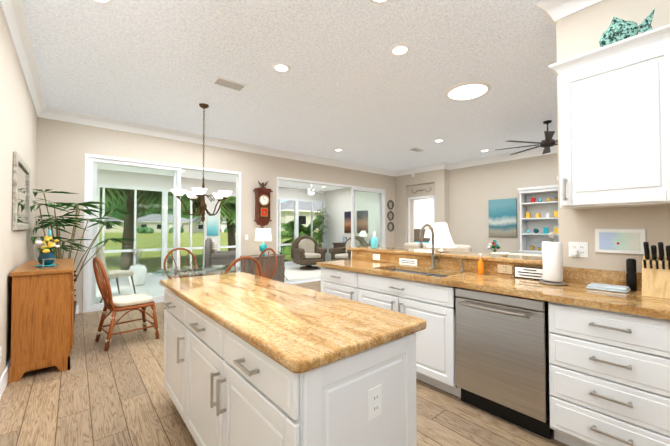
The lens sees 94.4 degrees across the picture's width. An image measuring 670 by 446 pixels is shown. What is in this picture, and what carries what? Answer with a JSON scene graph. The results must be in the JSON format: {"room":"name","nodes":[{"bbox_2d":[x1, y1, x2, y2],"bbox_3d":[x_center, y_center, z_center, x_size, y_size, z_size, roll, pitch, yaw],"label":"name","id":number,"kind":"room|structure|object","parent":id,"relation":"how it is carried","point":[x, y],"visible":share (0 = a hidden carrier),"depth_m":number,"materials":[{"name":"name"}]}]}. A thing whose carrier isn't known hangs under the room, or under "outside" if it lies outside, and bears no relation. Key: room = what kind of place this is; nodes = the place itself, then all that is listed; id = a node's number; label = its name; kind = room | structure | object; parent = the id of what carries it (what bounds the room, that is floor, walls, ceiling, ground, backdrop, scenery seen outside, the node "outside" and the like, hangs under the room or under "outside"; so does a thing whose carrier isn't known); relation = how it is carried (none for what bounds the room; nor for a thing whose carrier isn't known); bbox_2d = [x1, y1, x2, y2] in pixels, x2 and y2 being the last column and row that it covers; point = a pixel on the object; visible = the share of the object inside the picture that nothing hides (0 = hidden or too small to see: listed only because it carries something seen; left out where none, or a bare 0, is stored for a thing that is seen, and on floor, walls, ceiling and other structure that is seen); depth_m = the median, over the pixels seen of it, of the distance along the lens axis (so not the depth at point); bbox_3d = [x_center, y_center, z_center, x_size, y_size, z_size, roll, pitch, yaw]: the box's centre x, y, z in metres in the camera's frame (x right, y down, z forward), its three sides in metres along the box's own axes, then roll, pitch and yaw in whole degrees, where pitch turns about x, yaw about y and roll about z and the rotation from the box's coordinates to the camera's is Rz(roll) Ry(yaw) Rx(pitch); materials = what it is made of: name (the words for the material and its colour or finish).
{"room":"dining room and kitchen","nodes":[
{"label":"dining room and kitchen","id":0,"kind":"room"},
{"bbox_2d":[0,7,36,377],"bbox_3d":[-1.281,-0.219,0.735,0.150,3.100,10.050,1,-1,-40],"label":"wall","id":1,"kind":"structure","parent":0,"point":[18,124],"depth_m":2.74,"materials":[{"name":"paint"}]},
{"bbox_2d":[0,358,10,398],"bbox_3d":[-1.218,1.266,0.761,0.014,0.130,9.750,1,-1,-40],"label":"baseboard","id":2,"kind":"structure","parent":1,"relation":"attached to","point":[3,380],"depth_m":2.53,"materials":[{"name":"white"}]},
{"bbox_2d":[12,151,29,229],"bbox_3d":[-3.260,-0.286,3.233,0.029,0.720,1.080,1,-1,-40],"label":"mirror","id":3,"kind":"object","parent":1,"relation":"attached to","point":[21,196],"visible":1,"depth_m":3.12,"materials":[{"name":"silver metal"}]},
{"bbox_2d":[0,0,47,117],"bbox_3d":[-1.185,-1.692,0.841,0.100,0.149,9.750,1,-1,-40],"label":"crown molding","id":4,"kind":"structure","parent":1,"relation":"attached to","point":[12,10],"depth_m":2.94,"materials":[{"name":"white wood"}]},
{"bbox_2d":[35,117,394,312],"bbox_3d":[-1.172,-0.105,7.290,8.450,3.100,0.150,1,-1,-40],"label":"wall","id":5,"kind":"structure","parent":0,"point":[63,147],"depth_m":5.46,"materials":[{"name":"paint"}]},
{"bbox_2d":[83,153,321,312],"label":"sliding glass door","id":6,"kind":"structure","parent":5,"relation":"in","point":[89,278],"depth_m":5.39,"materials":[{"name":"glass"}]},
{"bbox_2d":[96,169,324,278],"bbox_3d":[-2.735,0.041,8.488,9.000,2.850,3.700,1,-1,-40],"label":"frames","id":7,"kind":"object","parent":5,"relation":"attached to","point":[216,186],"visible":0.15,"depth_m":9.38,"materials":[{"name":"paint"}]},
{"bbox_2d":[207,212,217,235],"bbox_3d":[-3.861,0.029,9.782,0.340,0.740,0.029,1,-1,-40],"label":"framed picture","id":8,"kind":"object","parent":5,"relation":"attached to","point":[212,225],"visible":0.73,"depth_m":9.77},
{"bbox_2d":[44,107,395,175],"bbox_3d":[-1.156,-1.582,7.165,8.040,0.149,0.100,1,-1,-40],"label":"crown molding","id":9,"kind":"structure","parent":5,"relation":"attached to","point":[53,113],"depth_m":5.83,"materials":[{"name":"white wood"}]},
{"bbox_2d":[253,181,272,227],"bbox_3d":[-1.568,-0.401,6.763,0.400,1.047,0.150,1,-1,-40],"label":"clock","id":10,"kind":"object","parent":5,"relation":"attached to","point":[262,205],"visible":0.98,"depth_m":6.71,"materials":[{"name":"brown wood"}]},
{"bbox_2d":[276,177,384,284],"bbox_3d":[0.053,0.213,8.306,3.740,2.500,0.160,1,-1,-40],"label":"sliding window","id":11,"kind":"structure","parent":5,"relation":"in","point":[381,214],"depth_m":8.78,"materials":[{"name":"white metal"}]},
{"bbox_2d":[387,200,393,209],"bbox_3d":[1.725,-0.565,9.610,0.306,0.306,0.056,1,-1,-40],"label":"round mirror","id":12,"kind":"object","parent":5,"relation":"attached to","point":[390,204],"visible":0.98,"depth_m":9.60,"materials":[{"name":"grey mirror"}]},
{"bbox_2d":[387,211,393,220],"bbox_3d":[1.725,-0.225,9.604,0.306,0.306,0.056,1,-1,-40],"label":"round mirror","id":13,"kind":"object","parent":5,"relation":"attached to","point":[390,215],"visible":0.98,"depth_m":9.60,"materials":[{"name":"grey mirror"}]},
{"bbox_2d":[387,222,393,231],"bbox_3d":[1.725,0.115,9.598,0.306,0.306,0.056,1,-1,-40],"label":"round mirror","id":14,"kind":"object","parent":5,"relation":"attached to","point":[390,226],"visible":0.98,"depth_m":9.59,"materials":[{"name":"grey mirror"}]},
{"bbox_2d":[97,163,343,189],"bbox_3d":[-2.620,-1.432,8.610,9.100,0.100,3.700,1,-1,-40],"label":"ceiling","id":15,"kind":"structure","parent":0,"point":[214,176],"depth_m":8.98,"materials":[{"name":"white"}]},
{"bbox_2d":[299,184,331,194],"bbox_3d":[-0.754,-1.115,9.574,1.295,0.500,1.238,1,-1,-40],"label":"ceiling fan","id":16,"kind":"object","parent":15,"relation":"hanging from","point":[311,191],"visible":0.79,"depth_m":9.47,"materials":[{"name":"white"}]},
{"bbox_2d":[0,263,568,445],"bbox_3d":[0.638,1.431,4.734,9.170,0.060,13.750,1,-1,-40],"label":"floor","id":17,"kind":"structure","parent":0,"point":[115,394],"depth_m":2.32,"materials":[{"name":"brown wood"}]},
{"bbox_2d":[8,258,76,382],"bbox_3d":[-3.031,0.905,3.287,0.446,0.940,1.330,1,-1,-40],"label":"sideboard","id":18,"kind":"object","parent":17,"relation":"on","point":[42,322],"visible":1,"depth_m":2.79,"materials":[{"name":"brown wood"}]},
{"bbox_2d":[35,229,62,266],"bbox_3d":[-2.871,0.246,3.103,0.247,0.370,0.298,1,-1,-40],"label":"flower arrangement","id":19,"kind":"object","parent":18,"relation":"on","point":[46,252],"visible":1,"depth_m":3.07,"materials":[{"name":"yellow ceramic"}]},
{"bbox_2d":[39,258,58,269],"bbox_3d":[-2.667,0.380,2.896,0.140,0.095,0.040,1,-1,-40],"label":"easel","id":20,"kind":"object","parent":18,"relation":"on","point":[54,267],"visible":1,"depth_m":2.90,"materials":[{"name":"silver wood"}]},
{"bbox_2d":[30,189,133,320],"bbox_3d":[-3.388,0.493,4.298,1.159,1.799,1.264,1,-1,-40],"label":"potted plant","id":21,"kind":"object","parent":17,"relation":"on","point":[75,221],"visible":0.67,"depth_m":4.09,"materials":[{"name":"green plant"}]},
{"bbox_2d":[96,244,135,302],"bbox_3d":[-4.255,0.905,5.855,0.500,1.044,0.732,0,-1,20],"label":"chair","id":22,"kind":"object","parent":17,"relation":"on","point":[113,274],"depth_m":5.70,"materials":[{"name":"grey wood"}]},
{"bbox_2d":[93,257,159,350],"bbox_3d":[-2.471,0.883,3.658,0.503,1.005,0.599,-1,-1,42],"label":"dining chair","id":23,"kind":"object","parent":17,"relation":"on","point":[131,302],"visible":1,"depth_m":3.57,"materials":[{"name":"wicker"}]},
{"bbox_2d":[128,265,146,285],"bbox_3d":[-4.609,1.218,7.246,0.390,0.460,0.390,1,-1,-40],"label":"garden stool","id":24,"kind":"object","parent":17,"relation":"on","point":[142,279],"depth_m":7.12,"materials":[{"name":"white ceramic"}]},
{"bbox_2d":[131,248,142,264],"bbox_3d":[-4.587,0.789,7.201,0.241,0.394,0.208,1,-1,-40],"label":"decor","id":25,"kind":"object","parent":24,"relation":"on","point":[136,255],"depth_m":7.22,"materials":[{"name":"white ceramic"}]},
{"bbox_2d":[163,248,196,308],"bbox_3d":[-2.376,0.905,4.888,0.503,1.005,0.599,1,-1,-40],"label":"dining chair","id":26,"kind":"object","parent":17,"relation":"on","point":[171,251],"visible":0.12,"depth_m":5.06,"materials":[{"name":"wicker"}]},
{"bbox_2d":[152,265,241,277],"bbox_3d":[-1.861,1.022,4.242,1.120,0.771,1.120,1,-1,-40],"label":"dining table","id":27,"kind":"object","parent":17,"relation":"on","point":[190,271],"visible":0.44,"depth_m":4.15,"materials":[{"name":"clear glass"}]},
{"bbox_2d":[204,238,235,272],"bbox_3d":[-2.997,0.931,8.436,0.975,1.075,0.990,0,-1,-20],"label":"wicker chair","id":28,"kind":"object","parent":17,"relation":"on","point":[213,256],"visible":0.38,"depth_m":8.01,"materials":[{"name":"grey wicker"}]},
{"bbox_2d":[224,256,261,276],"bbox_3d":[-1.230,0.885,3.749,0.599,1.005,0.504,-1,-1,44],"label":"dining chair","id":29,"kind":"object","parent":17,"relation":"on","point":[245,258],"visible":0.06,"depth_m":3.57,"materials":[{"name":"wood"}]},
{"bbox_2d":[240,254,285,281],"bbox_3d":[-1.519,1.060,6.571,0.850,0.745,0.432,1,-1,-40],"label":"chest","id":30,"kind":"object","parent":17,"relation":"on","point":[278,274],"visible":0.46,"depth_m":6.46,"materials":[{"name":"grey wood"}]},
{"bbox_2d":[255,228,271,255],"bbox_3d":[-1.518,0.401,6.565,0.350,0.570,0.350,1,-1,-40],"label":"light","id":31,"kind":"object","parent":30,"relation":"on","point":[263,234],"visible":0.92,"depth_m":6.45,"materials":[{"name":"white fabric"}]},
{"bbox_2d":[256,248,276,278],"bbox_3d":[-1.252,0.904,4.831,0.504,1.005,0.599,-1,-1,40],"label":"dining chair","id":32,"kind":"object","parent":17,"relation":"on","point":[275,262],"visible":0.29,"depth_m":4.98,"materials":[{"name":"wood"}]},
{"bbox_2d":[160,284,416,445],"bbox_3d":[-0.497,0.911,1.855,0.668,0.879,1.892,1,-1,-40],"label":"kitchen island","id":33,"kind":"object","parent":17,"relation":"on","point":[252,360],"depth_m":1.24,"materials":[{"name":"white wood"}]},
{"bbox_2d":[159,272,425,379],"bbox_3d":[-0.477,0.451,1.881,0.690,0.040,1.950,1,-1,-40],"label":"island countertop","id":34,"kind":"structure","parent":33,"relation":"on","point":[306,330],"depth_m":1.37,"materials":[{"name":"beige stone"}]},
{"bbox_2d":[284,265,320,280],"bbox_3d":[-0.760,1.487,9.828,3.180,0.012,2.550,1,-1,-40],"label":"rug","id":35,"kind":"object","parent":17,"relation":"on","point":[293,273],"visible":0.36,"depth_m":9.02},
{"bbox_2d":[291,235,326,269],"bbox_3d":[-0.841,0.948,10.094,0.990,1.075,0.975,0,-1,-25],"label":"wicker chair","id":36,"kind":"object","parent":35,"relation":"on","point":[307,251],"visible":0.98,"depth_m":10.01,"materials":[{"name":"brown wicker"}]},
{"bbox_2d":[329,236,367,260],"bbox_3d":[0.423,0.944,9.878,0.990,1.075,0.975,-1,-1,40],"label":"wicker chair","id":37,"kind":"object","parent":35,"relation":"on","point":[342,253],"visible":0.33,"depth_m":9.89,"materials":[{"name":"brown wicker"}]},
{"bbox_2d":[309,208,332,246],"bbox_3d":[-0.551,0.455,11.934,1.061,2.143,0.942,1,-1,-40],"label":"tree","id":38,"kind":"object","parent":17,"relation":"on","point":[321,229],"visible":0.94,"depth_m":11.92,"materials":[{"name":"green plant"}]},
{"bbox_2d":[332,242,378,247],"bbox_3d":[0.730,1.120,10.988,0.445,0.780,2.040,1,-1,-40],"label":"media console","id":39,"kind":"object","parent":17,"relation":"on","point":[339,245],"visible":0.21,"depth_m":11.41,"materials":[{"name":"brown wood"}]},
{"bbox_2d":[404,243,471,251],"bbox_3d":[2.608,0.969,7.474,0.920,0.960,1.700,1,-1,-40],"label":"sofa","id":40,"kind":"object","parent":17,"relation":"on","point":[463,248],"visible":0.17,"depth_m":6.97,"materials":[{"name":"white fabric"}]},
{"bbox_2d":[317,246,669,445],"bbox_3d":[1.244,0.829,2.635,0.976,1.070,3.640,1,-1,-40],"label":"kitchen cabinet","id":41,"kind":"object","parent":17,"relation":"on","point":[609,368],"visible":0.75,"depth_m":1.84,"materials":[{"name":"wood"}]},
{"bbox_2d":[371,231,377,247],"bbox_3d":[0.493,0.207,3.895,0.090,0.215,0.089,1,-1,-40],"label":"bottle","id":42,"kind":"object","parent":41,"relation":"on","point":[374,241],"visible":1,"depth_m":3.86,"materials":[{"name":"teal glass"}]},
{"bbox_2d":[399,258,416,265],"bbox_3d":[0.786,0.420,3.334,0.016,0.070,0.230,1,-1,-40],"label":"sign","id":43,"kind":"object","parent":41,"relation":"on","point":[409,262],"visible":0.96,"depth_m":3.32,"materials":[{"name":"white plastic"}]},
{"bbox_2d":[419,224,440,268],"bbox_3d":[0.917,0.229,2.981,0.245,0.441,0.120,1,-1,-40],"label":"faucet","id":44,"kind":"object","parent":41,"relation":"on","point":[433,260],"visible":0.98,"depth_m":3.04,"materials":[{"name":"silver metal"}]},
{"bbox_2d":[458,259,464,271],"bbox_3d":[1.145,0.386,2.820,0.093,0.120,0.043,1,-1,-40],"label":"soap dispenser","id":45,"kind":"object","parent":41,"relation":"on","point":[462,268],"visible":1,"depth_m":2.83,"materials":[{"name":"silver metal"}]},
{"bbox_2d":[478,253,483,273],"bbox_3d":[1.267,0.355,2.702,0.055,0.178,0.049,1,-1,-40],"label":"soap bottle","id":46,"kind":"object","parent":41,"relation":"on","point":[480,266],"visible":1,"depth_m":2.69,"materials":[{"name":"orange plastic"}]},
{"bbox_2d":[499,252,509,255],"bbox_3d":[1.525,0.281,2.789,0.084,0.030,0.084,1,-1,-40],"label":"bowl","id":47,"kind":"object","parent":41,"relation":"on","point":[504,253],"visible":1,"depth_m":2.77,"materials":[{"name":"white ceramic"}]},
{"bbox_2d":[514,266,542,279],"bbox_3d":[1.532,0.392,2.433,0.021,0.095,0.230,1,-1,-40],"label":"sign plaque","id":48,"kind":"object","parent":41,"relation":"on","point":[533,273],"visible":0.92,"depth_m":2.43,"materials":[{"name":"white plastic"}]},
{"bbox_2d":[538,232,567,285],"bbox_3d":[1.569,0.250,2.239,0.176,0.372,0.176,1,-1,-40],"label":"paper towel holder","id":49,"kind":"object","parent":41,"relation":"on","point":[552,254],"visible":1,"depth_m":2.19,"materials":[{"name":"white paper"}]},
{"bbox_2d":[586,283,630,292],"bbox_3d":[1.774,0.419,2.016,0.150,0.025,0.200,1,-1,-40],"label":"cloth","id":50,"kind":"object","parent":41,"relation":"on","point":[611,288],"visible":1,"depth_m":1.99,"materials":[{"name":"white fabric"}]},
{"bbox_2d":[626,259,636,290],"bbox_3d":[1.919,0.332,2.008,0.050,0.200,0.049,1,-1,-40],"label":"speaker","id":51,"kind":"object","parent":41,"relation":"on","point":[631,278],"visible":0.94,"depth_m":1.99,"materials":[{"name":"black plastic"}]},
{"bbox_2d":[642,242,669,298],"bbox_3d":[1.919,0.270,1.840,0.198,0.318,0.130,1,-1,-40],"label":"knife block","id":52,"kind":"object","parent":41,"relation":"on","point":[655,275],"visible":1,"depth_m":1.80,"materials":[{"name":"brown wood"}]},
{"bbox_2d":[455,287,550,439],"bbox_3d":[1.278,0.920,2.269,0.642,0.875,0.590,1,-1,-40],"label":"dishwasher","id":53,"kind":"object","parent":17,"relation":"on","point":[502,356],"visible":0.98,"depth_m":2.07,"materials":[{"name":"silver metal"}]},
{"bbox_2d":[491,252,541,256],"bbox_3d":[3.568,0.990,5.864,0.850,0.860,0.950,1,-1,-40],"label":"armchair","id":54,"kind":"object","parent":17,"relation":"on","point":[537,255],"visible":0.04,"depth_m":5.53,"materials":[{"name":"white fabric"}]},
{"bbox_2d":[519,252,541,254],"bbox_3d":[4.482,1.036,6.729,0.420,0.800,0.750,1,-1,-40],"label":"base cabinet","id":55,"kind":"object","parent":17,"relation":"on","point":[540,253],"depth_m":6.72,"materials":[{"name":"white painted wood"}]},
{"bbox_3d":[3.481,1.123,6.742,0.520,0.625,0.520,1,-1,-40],"label":"side table","id":56,"kind":"object","parent":17,"relation":"on","visible":0},
{"bbox_2d":[487,240,499,251],"bbox_3d":[3.457,0.586,6.780,0.244,0.448,0.261,1,-1,-40],"label":"flowers","id":57,"kind":"object","parent":56,"relation":"on","point":[494,245],"visible":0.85,"depth_m":6.76,"materials":[{"name":"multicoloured plant"}]},
{"bbox_2d":[22,0,557,170],"bbox_3d":[2.001,-1.771,3.518,8.720,0.100,10.050,1,-1,-40],"label":"ceiling","id":58,"kind":"structure","parent":0,"point":[353,87],"depth_m":3.50,"materials":[{"name":"white paint"}]},
{"bbox_2d":[93,0,113,3],"bbox_3d":[-1.809,-1.734,2.362,0.203,0.014,0.203,-1,-1,44],"label":"recessed light","id":59,"kind":"object","parent":58,"relation":"in","point":[101,1],"depth_m":2.43,"materials":[{"name":"white"}]},
{"bbox_2d":[171,103,231,221],"bbox_3d":[-1.916,-0.859,4.467,0.794,1.690,0.797,1,-1,-40],"label":"chandelier","id":60,"kind":"object","parent":58,"relation":"hanging from","point":[199,193],"visible":1,"depth_m":4.44,"materials":[{"name":"brown metal"}]},
{"bbox_2d":[212,76,246,90],"bbox_3d":[-1.298,-1.706,3.822,0.360,0.018,0.200,1,-1,-40],"label":"ceiling vent","id":61,"kind":"object","parent":58,"relation":"in","point":[227,83],"depth_m":3.80,"materials":[{"name":"white metal"}]},
{"bbox_2d":[272,62,290,71],"bbox_3d":[-0.594,-1.715,3.434,0.203,0.014,0.203,0,-1,11],"label":"recessed light","id":62,"kind":"object","parent":58,"relation":"in","point":[279,67],"depth_m":3.42,"materials":[{"name":"white"}]},
{"bbox_2d":[370,0,389,3],"bbox_3d":[0.349,-1.734,2.358,0.203,0.014,0.203,0,-1,11],"label":"recessed light","id":63,"kind":"object","parent":58,"relation":"in","point":[374,1],"depth_m":2.42,"materials":[{"name":"white"}]},
{"bbox_2d":[390,44,409,55],"bbox_3d":[0.647,-1.721,3.092,0.203,0.014,0.203,-1,-1,44],"label":"recessed light","id":64,"kind":"object","parent":58,"relation":"in","point":[399,49],"depth_m":3.07,"materials":[{"name":"white"}]},
{"bbox_2d":[409,147,423,151],"bbox_3d":[1.846,-1.651,6.997,0.360,0.018,0.200,1,-1,-40],"label":"ceiling vent","id":65,"kind":"object","parent":58,"relation":"in","point":[416,149],"depth_m":6.95,"materials":[{"name":"white metal"}]},
{"bbox_2d":[444,81,491,100],"bbox_3d":[1.723,-1.694,4.034,0.570,0.035,0.570,1,-1,-40],"label":"skylight","id":66,"kind":"object","parent":58,"relation":"attached to","point":[470,90],"visible":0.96,"depth_m":3.96,"materials":[{"name":"white"}]},
{"bbox_2d":[497,120,557,154],"bbox_3d":[3.539,-1.477,5.164,1.529,0.430,1.529,1,-1,-40],"label":"room ceiling fan","id":67,"kind":"object","parent":58,"relation":"hanging from","point":[548,142],"visible":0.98,"depth_m":5.11,"materials":[{"name":"grey"}]},
{"bbox_2d":[325,188,378,260],"bbox_3d":[0.768,-0.033,11.432,0.150,3.100,3.700,1,-1,-40],"label":"wall","id":68,"kind":"structure","parent":0,"point":[338,202],"depth_m":11.94,"materials":[{"name":"paint"}]},
{"bbox_2d":[344,211,350,232],"bbox_3d":[0.541,-0.030,11.561,0.029,0.800,0.550,1,-1,-40],"label":"framed picture","id":69,"kind":"object","parent":68,"relation":"attached to","point":[347,222],"visible":0.5,"depth_m":11.62},
{"bbox_2d":[357,210,367,232],"bbox_3d":[0.972,-0.039,11.048,0.029,0.800,0.550,1,-1,-40],"label":"framed picture","id":70,"kind":"object","parent":68,"relation":"attached to","point":[364,221],"depth_m":11.02},
{"bbox_2d":[395,169,449,247],"bbox_3d":[2.536,-0.072,9.195,0.260,3.100,1.700,1,-1,-40],"label":"wall","id":71,"kind":"structure","parent":0,"point":[435,183],"depth_m":9.27,"materials":[{"name":"paint"}]},
{"bbox_2d":[408,195,434,242],"bbox_3d":[2.534,0.347,9.102,0.014,2.260,0.930,1,-1,-40],"label":"door frame","id":72,"kind":"structure","parent":71,"relation":"attached to","point":[430,196],"depth_m":9.24,"materials":[{"name":"white wood"}]},
{"bbox_2d":[396,162,447,175],"bbox_3d":[2.469,-1.549,9.021,0.100,0.149,1.680,1,-1,-40],"label":"crown molding","id":73,"kind":"structure","parent":71,"relation":"attached to","point":[442,165],"depth_m":8.93,"materials":[{"name":"white wood"}]},
{"bbox_2d":[414,198,432,228],"bbox_3d":[4.872,-0.017,12.299,0.150,3.100,4.950,1,-1,-40],"label":"wall","id":74,"kind":"structure","parent":0,"point":[423,211],"depth_m":13.42,"materials":[{"name":"paint"}]},
{"bbox_2d":[427,222,455,251],"bbox_3d":[1.120,0.148,3.274,0.300,0.312,0.300,1,-1,-40],"label":"light","id":75,"kind":"object","parent":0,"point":[442,238],"visible":0.96,"depth_m":3.20,"materials":[{"name":"white fabric"}]},
{"bbox_2d":[449,153,557,253],"bbox_3d":[5.877,-0.135,5.537,0.150,3.100,8.200,1,-1,-40],"label":"wall","id":76,"kind":"structure","parent":0,"point":[473,190],"depth_m":7.85,"materials":[{"name":"paint"}]},
{"bbox_2d":[444,145,557,169],"bbox_3d":[5.729,-1.610,5.537,0.110,0.149,8.050,1,-1,-40],"label":"crown molding","id":77,"kind":"structure","parent":76,"relation":"attached to","point":[534,152],"depth_m":7.53,"materials":[{"name":"white wood"}]},
{"bbox_2d":[488,198,516,236],"bbox_3d":[4.069,-0.120,7.545,0.034,0.920,0.640,1,-1,-40],"label":"framed picture","id":78,"kind":"object","parent":76,"relation":"attached to","point":[502,217],"visible":0.94,"depth_m":7.51},
{"bbox_2d":[556,0,669,272],"bbox_3d":[3.155,-0.217,0.849,0.150,3.100,4.220,1,-1,-40],"label":"wall","id":79,"kind":"structure","parent":0,"point":[580,32],"depth_m":2.23,"materials":[{"name":"paint"}]},
{"bbox_2d":[537,0,603,24],"bbox_3d":[3.031,-1.692,0.836,0.110,0.149,4.320,1,-1,-40],"label":"crown molding","id":80,"kind":"structure","parent":79,"relation":"attached to","point":[553,11],"depth_m":2.38,"materials":[{"name":"white wood"}]},
{"bbox_2d":[568,242,587,257],"bbox_3d":[1.804,0.198,2.306,0.035,0.115,0.118,1,-1,-40],"label":"outlet","id":81,"kind":"object","parent":79,"relation":"attached to","point":[578,249],"visible":1,"depth_m":2.31,"materials":[{"name":"white plastic"}]},
{"bbox_2d":[553,27,664,209],"bbox_3d":[1.872,-0.605,1.999,0.337,0.996,0.640,1,-1,-40],"label":"upper cabinet","id":82,"kind":"object","parent":79,"relation":"attached to","point":[614,125],"depth_m":1.92,"materials":[{"name":"white wood"}]},
{"bbox_2d":[599,9,654,46],"bbox_3d":[1.893,-1.238,2.019,0.100,0.270,0.268,1,-1,-40],"label":"statue","id":83,"kind":"object","parent":82,"relation":"on","point":[618,29],"visible":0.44,"depth_m":2.01,"materials":[{"name":"teal ceramic"}]},
{"bbox_2d":[595,229,645,254],"bbox_3d":[1.956,0.125,2.135,0.023,0.170,0.260,1,-1,-40],"label":"framed picture","id":84,"kind":"object","parent":79,"relation":"attached to","point":[624,241],"visible":0.96,"depth_m":2.12,"materials":[{"name":"white plastic"}]},
{"bbox_2d":[661,24,669,205],"bbox_3d":[2.224,-0.612,1.580,0.337,0.996,0.725,1,-1,-40],"label":"upper cabinet","id":85,"kind":"object","parent":79,"relation":"attached to","point":[665,30],"depth_m":1.75,"materials":[{"name":"white wood"}]},
{"bbox_3d":[3.512,1.542,11.130,3.700,0.060,4.950,1,-1,-40],"label":"floor","id":86,"kind":"structure","parent":0,"visible":0},
{"bbox_2d":[414,229,429,242],"bbox_3d":[3.288,0.878,12.031,2.200,1.300,2.000,1,-1,-40],"label":"bed","id":87,"kind":"object","parent":86,"relation":"on","point":[417,236],"visible":0.06,"depth_m":13.22,"materials":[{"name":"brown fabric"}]},
{"bbox_3d":[3.126,1.170,10.159,0.450,0.650,0.450,1,-1,-40],"label":"nightstand","id":88,"kind":"object","parent":86,"relation":"on","visible":0},
{"bbox_2d":[424,230,431,242],"bbox_3d":[3.126,0.529,10.177,0.400,0.630,0.400,1,-1,-40],"label":"lamp","id":89,"kind":"object","parent":88,"relation":"on","point":[428,234],"visible":0.35,"depth_m":10.06,"materials":[{"name":"white fabric"}]},
{"label":"outside","id":90,"kind":"structure","parent":0,"visible":0},
{"bbox_2d":[96,232,292,272],"bbox_3d":[-41.803,3.265,126.797,400.000,0.670,272.000,1,-1,-40],"label":"lawn","id":91,"kind":"structure","parent":90,"point":[184,241],"depth_m":20.84,"materials":[{"name":"green plant"}]},
{"bbox_2d":[96,187,321,269],"bbox_3d":[-24.802,-5.999,96.289,345.241,24.891,158.929,1,-1,-40],"label":"landscape","id":92,"kind":"structure","parent":91,"relation":"on","point":[285,211],"depth_m":16.93,"materials":[{"name":"plant"}]}
]}

